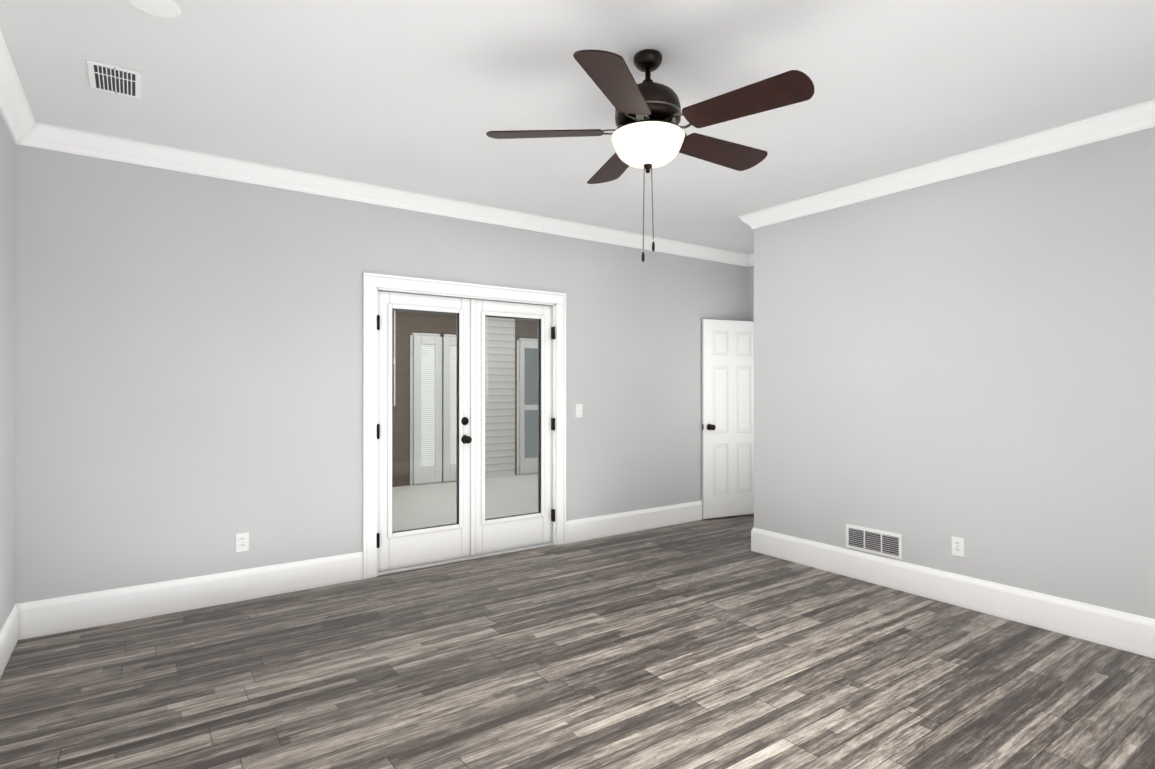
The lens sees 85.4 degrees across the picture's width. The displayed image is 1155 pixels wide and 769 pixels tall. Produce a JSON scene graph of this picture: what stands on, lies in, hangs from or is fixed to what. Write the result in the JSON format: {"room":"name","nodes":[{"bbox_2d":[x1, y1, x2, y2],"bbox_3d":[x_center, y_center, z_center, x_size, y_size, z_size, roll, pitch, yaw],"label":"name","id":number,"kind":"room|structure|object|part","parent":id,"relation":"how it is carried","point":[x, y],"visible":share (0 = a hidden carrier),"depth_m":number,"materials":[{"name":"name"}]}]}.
{"room":"empty bedroom","nodes":[
{"label":"empty bedroom","id":0,"kind":"room"},
{"bbox_2d":[0,113,15,628],"bbox_3d":[-1.613,-0.023,1.283,0.120,2.730,5.114,0,0,-35],"label":"wall","id":1,"kind":"structure","parent":0,"point":[7,338],"depth_m":3.10,"materials":[{"name":"grey paint"}]},
{"bbox_2d":[0,602,23,677],"bbox_3d":[-1.558,1.247,1.318,0.016,0.190,4.874,0,0,-35],"label":"baseboard","id":2,"kind":"structure","parent":1,"relation":"attached to","point":[12,630],"depth_m":3.12,"materials":[{"name":"white wood"}]},
{"bbox_2d":[0,28,39,147],"bbox_3d":[-1.499,-1.332,1.304,0.088,0.112,4.770,0,0,-35],"label":"crown molding","id":3,"kind":"structure","parent":1,"relation":"attached to","point":[24,128],"depth_m":2.97,"materials":[{"name":"white wood"}]},
{"bbox_2d":[15,145,746,603],"bbox_3d":[-0.612,-0.012,5.051,5.868,2.730,0.120,0,0,-35],"label":"wall","id":4,"kind":"structure","parent":0,"point":[187,375],"depth_m":3.92,"materials":[{"name":"grey paint"}]},
{"bbox_2d":[24,552,362,638],"bbox_3d":[-2.217,1.255,3.828,1.780,0.190,0.016,0,0,-35],"label":"baseboard","id":5,"kind":"structure","parent":4,"relation":"attached to","point":[43,617],"depth_m":3.72,"materials":[{"name":"white wood"}]},
{"bbox_2d":[236,532,248,551],"bbox_3d":[-2.098,0.988,3.917,0.072,0.116,0.009,0,0,-35],"label":"outlet","id":6,"kind":"object","parent":4,"relation":"attached to","point":[242,541],"visible":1,"depth_m":3.92,"materials":[{"name":"white plastic"}]},
{"bbox_2d":[16,123,747,266],"bbox_3d":[-0.552,-1.321,4.970,5.868,0.112,0.088,0,0,-35],"label":"crown molding","id":7,"kind":"structure","parent":4,"relation":"attached to","point":[52,137],"depth_m":4.20,"materials":[{"name":"white wood"}]},
{"bbox_2d":[377,291,474,571],"bbox_3d":[-1.111,0.332,4.642,0.770,1.996,0.133,0,0,-35],"label":"french door","id":8,"kind":"structure","parent":4,"relation":"in","point":[413,547],"depth_m":4.67,"materials":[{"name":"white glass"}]},
{"bbox_2d":[363,272,565,579],"bbox_3d":[-0.830,0.289,4.879,1.696,2.128,0.147,0,0,-35],"label":"door frame","id":9,"kind":"structure","parent":4,"relation":"attached to","point":[373,284],"depth_m":4.61,"materials":[{"name":"white wood"}]},
{"bbox_2d":[378,542,553,575],"bbox_3d":[-0.838,1.344,4.888,1.484,0.018,0.118,0,0,-35],"label":"sill","id":10,"kind":"structure","parent":4,"relation":"attached to","point":[402,569],"depth_m":4.80,"materials":[{"name":"white wood"}]},
{"bbox_2d":[475,299,554,554],"bbox_3d":[-0.516,0.333,5.087,0.750,1.996,0.094,0,0,-35],"label":"french door","id":11,"kind":"structure","parent":4,"relation":"in","point":[500,533],"depth_m":5.11,"materials":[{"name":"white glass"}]},
{"bbox_2d":[575,404,581,416],"bbox_3d":[0.015,0.226,5.410,0.072,0.116,0.016,0,0,-35],"label":"light switch","id":12,"kind":"object","parent":4,"relation":"attached to","point":[578,410],"visible":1,"depth_m":5.41,"materials":[{"name":"white plastic"}]},
{"bbox_2d":[566,501,709,543],"bbox_3d":[0.858,1.261,6.004,2.362,0.190,0.016,0,0,-35],"label":"baseboard","id":13,"kind":"structure","parent":4,"relation":"attached to","point":[583,529],"depth_m":5.74,"materials":[{"name":"white wood"}]},
{"bbox_2d":[702,319,753,518],"bbox_3d":[1.592,0.345,6.372,0.701,2.000,0.114,0,0,-24],"label":"door leaf","id":14,"kind":"structure","parent":4,"relation":"in","point":[727,418],"depth_m":6.37,"materials":[{"name":"white wood"}]},
{"bbox_2d":[392,310,537,486],"bbox_3d":[-2.586,0.087,8.206,6.400,2.550,0.100,0,0,-35],"label":"wall","id":15,"kind":"structure","parent":0,"point":[405,471],"depth_m":8.35,"materials":[{"name":"beige paint"}]},
{"bbox_2d":[410,332,443,484],"bbox_3d":[-2.037,0.327,8.502,0.480,2.048,0.050,0,0,-35],"label":"door","id":16,"kind":"structure","parent":15,"relation":"in","point":[417,363],"depth_m":8.48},
{"bbox_2d":[440,334,455,482],"bbox_3d":[-1.694,0.328,8.745,0.480,2.048,0.050,0,0,-35],"label":"sunroom window","id":17,"kind":"structure","parent":15,"relation":"in","point":[450,402],"depth_m":8.66,"materials":[{"name":"white"}]},
{"bbox_2d":[485,317,514,477],"bbox_3d":[-1.213,0.084,9.104,0.680,2.538,0.020,0,0,-35],"label":"siding","id":18,"kind":"object","parent":15,"relation":"attached to","point":[495,369],"depth_m":9.15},
{"bbox_2d":[517,338,537,474],"bbox_3d":[-0.584,0.330,9.530,0.760,2.048,0.050,0,0,-35],"label":"sunroom window","id":19,"kind":"structure","parent":15,"relation":"in","point":[523,371],"depth_m":9.40,"materials":[{"name":"grey glass"}]},
{"bbox_2d":[0,473,1154,768],"bbox_3d":[-0.097,1.376,4.512,6.600,0.072,9.000,0,0,-35],"label":"floor","id":20,"kind":"structure","parent":0,"point":[710,644],"depth_m":2.89,"materials":[{"name":"wood"}]},
{"bbox_2d":[0,0,1154,253],"bbox_3d":[0.860,-1.433,2.927,6.323,0.100,5.294,0,0,-35],"label":"ceiling","id":21,"kind":"structure","parent":0,"point":[422,96],"depth_m":2.88,"materials":[{"name":"paint"}]},
{"bbox_2d":[86,59,141,98],"bbox_3d":[-2.092,-1.377,2.833,0.195,0.012,0.300,0,0,-35],"label":"ceiling vent","id":22,"kind":"object","parent":21,"relation":"in","point":[114,79],"visible":1,"depth_m":2.81,"materials":[{"name":"white metal"}]},
{"bbox_2d":[124,0,180,18],"bbox_3d":[-1.544,-1.381,2.271,0.180,0.008,0.180,0,0,-35],"label":"recessed light","id":23,"kind":"object","parent":21,"relation":"in","point":[166,9],"visible":1,"depth_m":2.29,"materials":[{"name":"white plastic"}]},
{"bbox_2d":[486,49,814,261],"bbox_3d":[0.338,-0.950,2.658,1.277,0.868,1.316,0,0,-35],"label":"fan","id":24,"kind":"object","parent":21,"relation":"hanging from","point":[649,133],"visible":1,"depth_m":2.51,"materials":[{"name":"brown wood"}]},
{"bbox_3d":[-0.106,-1.069,2.666,0.504,0.050,0.426,0,0,-35],"label":"blade","id":25,"kind":"part","parent":24,"relation":"part of","materials":[{"name":"brown wood"}]},
{"bbox_3d":[0.213,-1.068,3.025,0.296,0.050,0.573,0,0,-35],"label":"blade","id":26,"kind":"part","parent":24,"relation":"part of","materials":[{"name":"brown wood"}]},
{"bbox_3d":[0.162,-1.070,2.258,0.527,0.050,0.392,0,0,-35],"label":"blade","id":27,"kind":"part","parent":24,"relation":"part of","materials":[{"name":"brown wood"}]},
{"bbox_3d":[0.297,-0.987,2.638,0.310,0.122,0.310,0,0,-35],"label":"lamp shade","id":28,"kind":"part","parent":24,"relation":"part of","materials":[{"name":"white glass"}]},
{"bbox_3d":[0.627,-1.068,2.839,0.597,0.050,0.172,0,0,-35],"label":"blade","id":29,"kind":"part","parent":24,"relation":"part of","materials":[{"name":"brown wood"}]},
{"bbox_3d":[0.612,-1.069,2.404,0.265,0.050,0.584,0,0,-35],"label":"blade","id":30,"kind":"part","parent":24,"relation":"part of","materials":[{"name":"brown wood"}]},
{"bbox_2d":[747,266,753,321],"bbox_3d":[2.147,-0.008,6.335,0.120,2.730,1.211,0,0,-35],"label":"wall","id":31,"kind":"structure","parent":0,"point":[750,293],"depth_m":6.66,"materials":[{"name":"grey paint"}]},
{"bbox_2d":[748,253,753,266],"bbox_3d":[2.093,-1.317,6.235,0.088,0.112,0.870,0,0,-35],"label":"crown molding","id":32,"kind":"structure","parent":31,"relation":"attached to","point":[750,256],"depth_m":6.60,"materials":[{"name":"white wood"}]},
{"bbox_2d":[754,226,765,529],"bbox_3d":[2.025,-0.011,5.433,1.362,2.730,0.120,0,0,-35],"label":"wall","id":33,"kind":"structure","parent":0,"point":[760,378],"depth_m":5.04,"materials":[{"name":"grey paint"}]},
{"bbox_2d":[766,127,1154,618],"bbox_3d":[2.610,-0.016,3.530,0.120,2.730,3.663,0,0,-35],"label":"wall","id":34,"kind":"structure","parent":0,"point":[970,359],"depth_m":3.70,"materials":[{"name":"grey paint"}]},
{"bbox_2d":[846,524,902,559],"bbox_3d":[2.010,1.066,4.255,0.020,0.165,0.395,0,0,-35],"label":"air vent","id":35,"kind":"object","parent":34,"relation":"in","point":[878,542],"visible":1,"depth_m":4.24,"materials":[{"name":"white metal"}]},
{"bbox_2d":[738,98,1154,229],"bbox_3d":[2.439,-1.325,3.596,0.088,0.112,3.781,0,0,-35],"label":"crown molding","id":36,"kind":"structure","parent":34,"relation":"attached to","point":[1140,116],"depth_m":3.71,"materials":[{"name":"white wood"}]},
{"bbox_2d":[751,527,1154,658],"bbox_3d":[2.507,1.254,3.555,0.016,0.190,3.769,0,0,-35],"label":"baseboard","id":37,"kind":"structure","parent":34,"relation":"attached to","point":[1128,632],"depth_m":3.72,"materials":[{"name":"white wood"}]},
{"bbox_2d":[952,536,963,556],"bbox_3d":[2.323,0.992,3.821,0.009,0.116,0.072,0,0,-35],"label":"outlet","id":38,"kind":"object","parent":34,"relation":"attached to","point":[957,546],"visible":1,"depth_m":3.82,"materials":[{"name":"white plastic"}]}
]}

